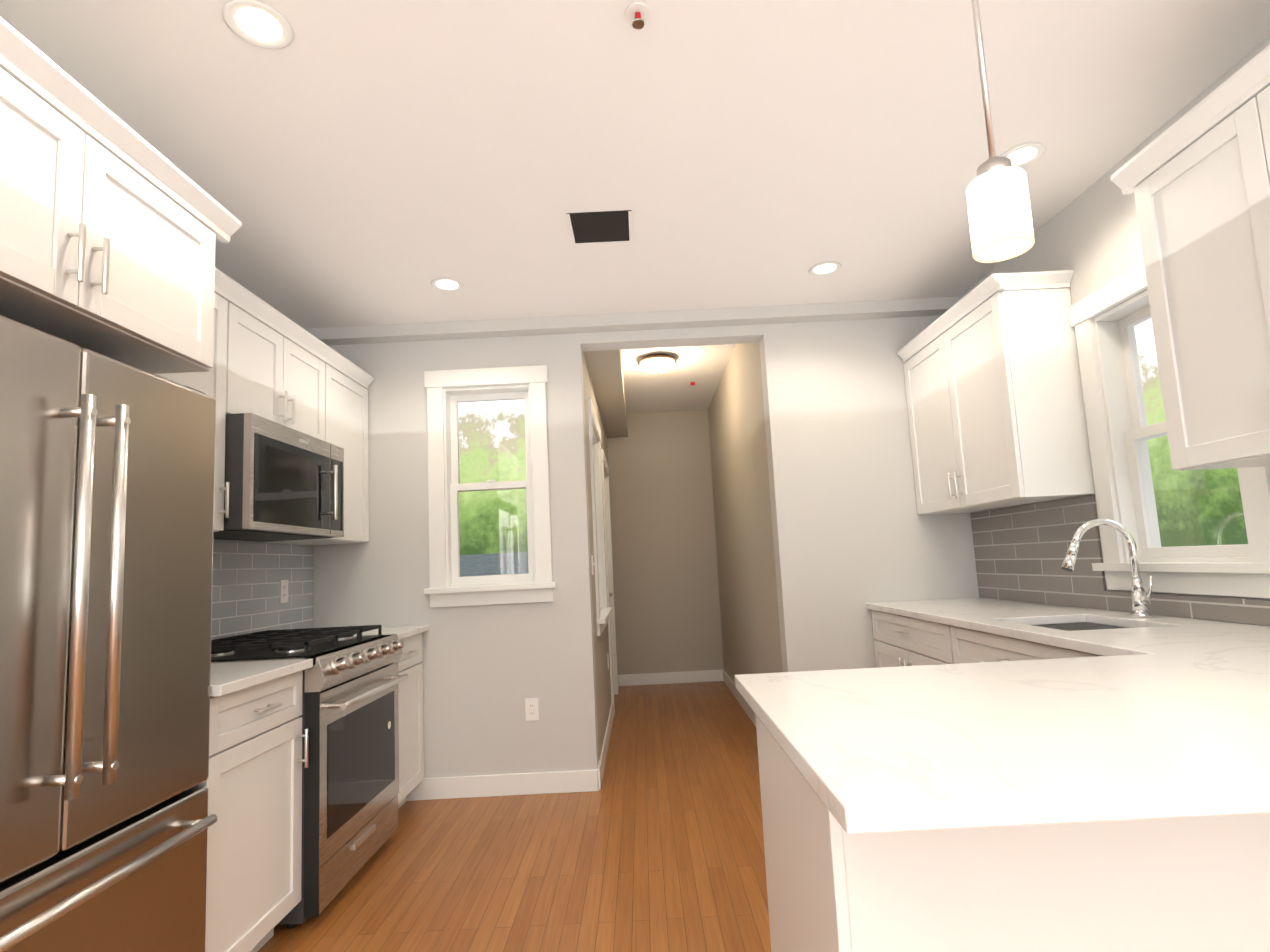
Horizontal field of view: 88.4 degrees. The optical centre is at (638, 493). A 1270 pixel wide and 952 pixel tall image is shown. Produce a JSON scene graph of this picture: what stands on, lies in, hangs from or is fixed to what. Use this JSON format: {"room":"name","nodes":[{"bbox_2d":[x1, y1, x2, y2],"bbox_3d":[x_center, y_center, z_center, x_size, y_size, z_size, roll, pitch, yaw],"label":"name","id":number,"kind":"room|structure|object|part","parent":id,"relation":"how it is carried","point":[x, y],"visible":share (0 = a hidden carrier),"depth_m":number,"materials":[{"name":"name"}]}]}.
{"room":"kitchen","nodes":[
{"label":"kitchen","id":0,"kind":"room"},
{"bbox_2d":[213,271,311,545],"bbox_3d":[-1.902,-0.027,-0.147,0.140,2.600,7.880,-3,-6,0],"label":"wall","id":1,"kind":"structure","parent":0,"point":[245,541],"depth_m":2.98,"materials":[{"name":"grey paint"}]},
{"bbox_2d":[0,16,241,373],"bbox_3d":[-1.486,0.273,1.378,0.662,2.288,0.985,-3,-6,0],"label":"upper cabinet","id":2,"kind":"object","parent":1,"relation":"attached to","point":[113,226],"visible":1,"depth_m":1.50,"materials":[{"name":"white wood"}]},
{"bbox_2d":[154,293,229,531],"bbox_3d":[-1.670,-0.316,2.161,0.355,0.872,0.517,-3,-6,0],"label":"upper cabinet","id":3,"kind":"object","parent":1,"relation":"attached to","point":[212,382],"visible":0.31,"depth_m":2.37,"materials":[{"name":"white wood"}]},
{"bbox_2d":[211,540,312,639],"bbox_3d":[-1.809,0.426,2.724,0.010,0.465,1.787,-3,-6,0],"label":"backsplash","id":4,"kind":"structure","parent":1,"relation":"attached to","point":[248,577],"depth_m":3.10,"materials":[{"name":"grey tile"}]},
{"bbox_2d":[279,580,287,602],"bbox_3d":[-1.798,0.495,3.311,0.008,0.115,0.072,-3,-6,0],"label":"outlet","id":5,"kind":"object","parent":4,"relation":"attached to","point":[283,598],"visible":1,"depth_m":3.30,"materials":[{"name":"white plastic"}]},
{"bbox_2d":[226,302,324,440],"bbox_3d":[-1.679,-0.467,2.822,0.355,0.432,0.758,-3,-6,0],"label":"upper cabinet","id":6,"kind":"object","parent":1,"relation":"attached to","point":[273,375],"visible":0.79,"depth_m":2.75,"materials":[{"name":"white wood"}]},
{"bbox_2d":[213,413,343,541],"bbox_3d":[-1.605,-0.035,2.776,0.459,0.434,0.758,-3,-6,0],"label":"microwave","id":7,"kind":"object","parent":6,"relation":"attached to","point":[286,483],"visible":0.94,"depth_m":2.61,"materials":[{"name":"grey metal"}]},
{"bbox_2d":[214,267,373,388],"bbox_3d":[-1.539,-0.720,2.857,0.060,0.062,1.730,-3,-6,0],"label":"crown molding","id":8,"kind":"structure","parent":6,"relation":"attached to","point":[233,292],"depth_m":2.82,"materials":[{"name":"white wood"}]},
{"bbox_2d":[259,364,368,544],"bbox_3d":[-1.666,-0.180,3.432,0.355,0.872,0.507,-3,-6,0],"label":"upper cabinet","id":9,"kind":"object","parent":1,"relation":"attached to","point":[346,413],"visible":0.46,"depth_m":3.47,"materials":[{"name":"white wood"}]},
{"bbox_2d":[258,681,770,951],"bbox_3d":[0.083,1.389,1.203,3.970,0.120,10.880,-3,-6,0],"label":"floor","id":10,"kind":"structure","parent":0,"point":[655,843],"depth_m":2.67,"materials":[{"name":"brown wood"}]},
{"bbox_2d":[0,315,217,951],"bbox_3d":[-1.443,0.541,1.345,0.666,1.745,0.915,-3,-6,0],"label":"refrigerator","id":11,"kind":"object","parent":10,"relation":"on","point":[107,471],"visible":1,"depth_m":1.42,"materials":[{"name":"grey metal"}]},
{"bbox_3d":[-1.232,0.180,1.153,0.078,1.064,0.454,-3,-6,0],"label":"door","id":12,"kind":"part","parent":11,"relation":"part of","materials":[{"name":"silver metal"}]},
{"bbox_3d":[-1.190,1.033,1.291,0.078,0.581,0.911,-3,-6,0],"label":"drawer","id":13,"kind":"part","parent":11,"relation":"part of","materials":[{"name":"silver metal"}]},
{"bbox_3d":[-1.231,0.229,1.607,0.078,1.064,0.454,-3,-6,0],"label":"door","id":14,"kind":"part","parent":11,"relation":"part of","materials":[{"name":"silver metal"}]},
{"bbox_2d":[195,670,308,951],"bbox_3d":[-1.457,1.046,2.016,0.646,0.886,0.514,-3,-6,0],"label":"base cabinet","id":15,"kind":"object","parent":10,"relation":"on","point":[252,783],"visible":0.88,"depth_m":2.00,"materials":[{"name":"white wood"}]},
{"bbox_2d":[210,659,312,696],"bbox_3d":[-1.480,0.590,2.065,0.645,0.031,0.514,-3,-6,0],"label":"countertop","id":16,"kind":"structure","parent":15,"relation":"on","point":[228,678],"depth_m":2.07,"materials":[{"name":"stone"}]},
{"bbox_2d":[211,625,408,928],"bbox_3d":[-1.407,1.069,2.657,0.726,0.972,0.759,-3,-6,0],"label":"range","id":17,"kind":"object","parent":10,"relation":"on","point":[350,722],"visible":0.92,"depth_m":2.50,"materials":[{"name":"grey metal"}]},
{"bbox_2d":[395,633,423,808],"bbox_3d":[-1.453,1.182,3.285,0.646,0.886,0.507,-3,-6,0],"label":"base cabinet","id":18,"kind":"object","parent":10,"relation":"on","point":[411,734],"visible":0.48,"depth_m":3.37,"materials":[{"name":"white wood"}]},
{"bbox_2d":[354,625,428,639],"bbox_3d":[-1.476,0.726,3.334,0.645,0.031,0.507,-3,-6,0],"label":"countertop","id":19,"kind":"structure","parent":18,"relation":"on","point":[402,632],"depth_m":3.34,"materials":[{"name":"stone"}]},
{"bbox_2d":[871,610,953,667],"bbox_3d":[1.581,1.010,3.088,0.646,0.886,0.917,-3,-6,0],"label":"base cabinet","id":20,"kind":"object","parent":10,"relation":"on","point":[900,640],"visible":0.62,"depth_m":3.09,"materials":[{"name":"white wood"}]},
{"bbox_2d":[755,714,1269,951],"bbox_3d":[0.800,0.846,1.198,1.015,0.886,0.604,-3,-6,0],"label":"base cabinet","id":21,"kind":"object","parent":10,"relation":"on","point":[1193,884],"visible":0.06,"depth_m":0.91,"materials":[{"name":"white wood"}]},
{"bbox_2d":[735,645,1269,833],"bbox_3d":[0.724,0.383,1.149,0.990,0.031,0.863,-3,-6,0],"label":"countertop","id":22,"kind":"structure","parent":21,"relation":"on","point":[1154,717],"depth_m":0.94,"materials":[{"name":"stone"}]},
{"bbox_2d":[950,622,1100,663],"bbox_3d":[1.578,0.912,2.173,0.646,0.886,0.916,-3,-6,0],"label":"base cabinet","id":23,"kind":"object","parent":10,"relation":"on","point":[971,646],"visible":0.08,"depth_m":2.33,"materials":[{"name":"white wood"}]},
{"bbox_2d":[866,597,1269,664],"bbox_3d":[1.566,0.548,2.147,0.635,0.232,2.887,-3,-6,0],"label":"countertop","id":24,"kind":"structure","parent":23,"relation":"on","point":[1230,641],"depth_m":2.18,"materials":[{"name":"stone"}]},
{"bbox_2d":[1061,519,1152,616],"bbox_3d":[1.673,0.266,2.333,0.295,0.357,0.105,-3,-6,0],"label":"faucet","id":25,"kind":"object","parent":24,"relation":"on","point":[1141,600],"visible":1,"depth_m":2.35,"materials":[{"name":"silver metal"}]},
{"bbox_2d":[582,351,610,759],"bbox_3d":[-0.350,0.402,5.273,0.140,2.750,3.000,-3,-6,0],"label":"wall","id":26,"kind":"structure","parent":0,"point":[602,675],"depth_m":4.08,"materials":[{"name":"beige paint"}]},
{"bbox_2d":[591,555,593,574],"bbox_3d":[-0.269,0.422,3.852,0.014,0.115,0.072,-3,-6,0],"label":"light switch","id":27,"kind":"object","parent":26,"relation":"attached to","point":[592,565],"visible":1,"depth_m":3.82,"materials":[{"name":"white plastic"}]},
{"bbox_2d":[587,398,612,635],"bbox_3d":[-0.332,0.190,4.586,0.193,1.488,1.060,-3,-6,0],"label":"window","id":28,"kind":"structure","parent":26,"relation":"in","point":[603,611],"depth_m":4.93,"materials":[{"name":"white wood"}]},
{"bbox_2d":[598,703,613,789],"bbox_3d":[-0.212,1.623,4.333,0.016,0.110,1.698,-3,-6,0],"label":"baseboard","id":29,"kind":"structure","parent":26,"relation":"attached to","point":[601,765],"depth_m":4.02,"materials":[{"name":"white wood"}]},
{"bbox_2d":[601,449,618,715],"bbox_3d":[-0.322,0.757,5.778,0.163,2.150,1.000,-3,-6,0],"label":"door frame","id":30,"kind":"structure","parent":26,"relation":"attached to","point":[611,602],"depth_m":6.09,"materials":[{"name":"white wood"}]},
{"bbox_2d":[618,675,621,688],"bbox_3d":[-0.204,1.834,6.304,0.013,0.110,0.285,-3,-6,0],"label":"baseboard","id":31,"kind":"structure","parent":26,"relation":"attached to","point":[619,676],"depth_m":6.47,"materials":[{"name":"white wood"}]},
{"bbox_2d":[0,0,1269,328],"bbox_3d":[-0.056,-1.466,-0.035,3.970,0.100,7.810,-3,-6,0],"label":"ceiling","id":32,"kind":"structure","parent":0,"point":[364,162],"depth_m":2.12,"materials":[{"name":"white paint"}]},
{"bbox_2d":[223,0,293,48],"bbox_3d":[-0.962,-1.186,1.653,0.156,0.007,0.156,-3,-6,0],"label":"recessed light","id":33,"kind":"object","parent":32,"relation":"in","point":[258,24],"visible":1,"depth_m":1.65,"materials":[{"name":"white plastic"}]},
{"bbox_2d":[431,278,463,291],"bbox_3d":[-0.937,-1.022,3.194,0.156,0.007,0.156,-3,-6,0],"label":"recessed light","id":34,"kind":"object","parent":32,"relation":"in","point":[447,284],"visible":1,"depth_m":3.19,"materials":[{"name":"white plastic"}]},
{"bbox_2d":[566,210,631,243],"bbox_3d":[-0.159,-1.111,2.729,0.260,0.007,0.240,-3,-6,0],"label":"vent duct","id":35,"kind":"object","parent":32,"relation":"attached to","point":[603,226],"visible":1,"depth_m":2.72,"materials":[{"name":"grey metal"}]},
{"bbox_2d":[305,297,958,344],"bbox_3d":[-0.040,-0.979,3.720,3.690,0.068,0.100,-3,-6,0],"label":"beam","id":36,"kind":"structure","parent":32,"relation":"attached to","point":[572,324],"depth_m":3.67,"materials":[{"name":"grey paint"}]},
{"bbox_2d":[625,2,649,29],"bbox_3d":[-0.002,-1.218,1.674,0.064,0.034,0.064,-3,-6,0],"label":"sprinkler","id":37,"kind":"object","parent":32,"relation":"attached to","point":[637,14],"visible":1,"depth_m":1.67,"materials":[{"name":"white metal"}]},
{"bbox_2d":[809,262,841,275],"bbox_3d":[0.921,-1.111,3.228,0.156,0.007,0.156,-3,-6,0],"label":"recessed light","id":38,"kind":"object","parent":32,"relation":"in","point":[824,268],"visible":1,"depth_m":3.23,"materials":[{"name":"white plastic"}]},
{"bbox_2d":[966,0,1034,262],"bbox_3d":[0.676,-0.884,1.294,0.120,0.845,0.120,-3,-6,0],"label":"pendant lamp","id":39,"kind":"object","parent":32,"relation":"hanging from","point":[999,211],"visible":1,"depth_m":1.23,"materials":[{"name":"white glass"}]},
{"bbox_2d":[1001,143,1045,166],"bbox_3d":[1.388,-1.225,2.374,0.156,0.007,0.156,-3,-6,0],"label":"recessed light","id":40,"kind":"object","parent":32,"relation":"in","point":[1023,155],"visible":0.69,"depth_m":2.36,"materials":[{"name":"white plastic"}]},
{"bbox_2d":[312,316,979,777],"bbox_3d":[0.020,0.216,3.712,3.690,2.750,0.140,-3,-6,0],"label":"wall","id":41,"kind":"structure","parent":0,"point":[854,532],"depth_m":3.64,"materials":[{"name":"grey paint"}]},
{"bbox_2d":[424,365,555,607],"bbox_3d":[-0.842,-0.046,3.717,0.715,1.333,0.193,-3,-6,0],"label":"window","id":42,"kind":"structure","parent":41,"relation":"in","point":[450,586],"depth_m":3.69,"materials":[{"name":"white wood"}]},
{"bbox_2d":[406,769,597,800],"bbox_3d":[-0.994,1.572,3.495,1.530,0.110,0.016,-3,-6,0],"label":"baseboard","id":43,"kind":"structure","parent":41,"relation":"attached to","point":[507,784],"depth_m":3.49,"materials":[{"name":"white wood"}]},
{"bbox_2d":[525,698,538,720],"bbox_3d":[-0.579,1.169,3.538,0.072,0.115,0.008,-3,-6,0],"label":"electrical outlet","id":44,"kind":"object","parent":41,"relation":"attached to","point":[531,708],"visible":1,"depth_m":3.54,"materials":[{"name":"white plastic"}]},
{"bbox_2d":[607,409,723,674],"bbox_3d":[0.254,0.524,6.696,1.060,2.750,0.140,-3,-6,0],"label":"wall","id":45,"kind":"structure","parent":0,"point":[666,589],"depth_m":6.62,"materials":[{"name":"beige paint"}]},
{"bbox_2d":[622,670,721,685],"bbox_3d":[0.309,1.828,6.480,1.040,0.110,0.013,-3,-6,0],"label":"baseboard","id":46,"kind":"structure","parent":45,"relation":"attached to","point":[705,675],"depth_m":6.47,"materials":[{"name":"white wood"}]},
{"bbox_2d":[621,344,735,412],"bbox_3d":[0.179,-1.047,5.391,1.340,0.100,3.070,-3,-6,0],"label":"ceiling","id":47,"kind":"structure","parent":0,"point":[701,367],"depth_m":5.59,"materials":[{"name":"white paint"}]},
{"bbox_2d":[583,350,627,437],"bbox_3d":[-0.232,-0.856,5.337,0.220,0.250,2.860,-3,-6,0],"label":"soffit beam","id":48,"kind":"structure","parent":47,"relation":"attached to","point":[605,368],"depth_m":4.87,"materials":[{"name":"beige paint"}]},
{"bbox_2d":[638,353,676,374],"bbox_3d":[0.143,-0.974,4.996,0.300,0.125,0.300,-3,-6,0],"label":"hall ceiling light","id":49,"kind":"object","parent":47,"relation":"attached to","point":[657,363],"visible":1,"depth_m":4.91,"materials":[{"name":"white glass"}]},
{"bbox_2d":[708,343,782,682],"bbox_3d":[0.849,0.343,5.275,0.140,2.750,3.000,-3,-6,0],"label":"wall","id":50,"kind":"structure","parent":0,"point":[750,625],"depth_m":4.76,"materials":[{"name":"beige paint"}]},
{"bbox_2d":[722,669,755,725],"bbox_3d":[0.838,1.642,4.989,0.016,0.110,3.013,-3,-6,0],"label":"baseboard","id":51,"kind":"structure","parent":50,"relation":"attached to","point":[728,681],"depth_m":5.44,"materials":[{"name":"white wood"}]},
{"bbox_2d":[959,35,1269,625],"bbox_3d":[1.924,-0.209,-0.070,0.140,2.600,7.740,-3,-6,0],"label":"wall","id":52,"kind":"structure","parent":0,"point":[1090,237],"depth_m":2.58,"materials":[{"name":"grey paint"}]},
{"bbox_2d":[903,288,1094,514],"bbox_3d":[1.666,-0.371,3.195,0.340,0.872,0.997,-3,-6,0],"label":"upper cabinet","id":53,"kind":"object","parent":52,"relation":"attached to","point":[995,405],"visible":1,"depth_m":2.77,"materials":[{"name":"white wood"}]},
{"bbox_2d":[897,45,1269,362],"bbox_3d":[1.639,-0.963,2.062,0.340,0.062,3.342,-3,-6,0],"label":"crown molding","id":54,"kind":"structure","parent":53,"relation":"attached to","point":[1242,86],"depth_m":1.89,"materials":[{"name":"white wood"}]},
{"bbox_2d":[970,494,1269,625],"bbox_3d":[1.863,0.183,2.155,0.010,0.465,2.947,-3,-6,0],"label":"backsplash","id":55,"kind":"structure","parent":52,"relation":"attached to","point":[1020,551],"depth_m":2.91,"materials":[{"name":"grey tile"}]},
{"bbox_2d":[1069,263,1269,597],"bbox_3d":[1.891,-0.241,2.297,0.193,1.168,0.760,-3,-6,0],"label":"window","id":56,"kind":"structure","parent":52,"relation":"in","point":[1121,432],"depth_m":2.51,"materials":[{"name":"white wood"}]},
{"bbox_2d":[1134,85,1269,470],"bbox_3d":[1.660,-0.548,1.548,0.340,0.872,0.800,-3,-6,0],"label":"upper cabinet","id":57,"kind":"object","parent":52,"relation":"attached to","point":[1203,208],"visible":1,"depth_m":1.74,"materials":[{"name":"white wood"}]},
{"label":"outside","id":58,"kind":"structure","parent":0,"visible":0},
{"bbox_2d":[460,552,528,576],"bbox_3d":[-5.069,2.585,10.485,9.320,2.990,7.920,-3,-6,0],"label":"roof","id":59,"kind":"structure","parent":58,"point":[511,564],"depth_m":9.15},
{"bbox_2d":[458,318,1247,554],"bbox_3d":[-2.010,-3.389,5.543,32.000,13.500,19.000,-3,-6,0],"label":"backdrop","id":60,"kind":"structure","parent":58,"point":[1219,527],"depth_m":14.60,"materials":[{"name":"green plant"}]}
]}

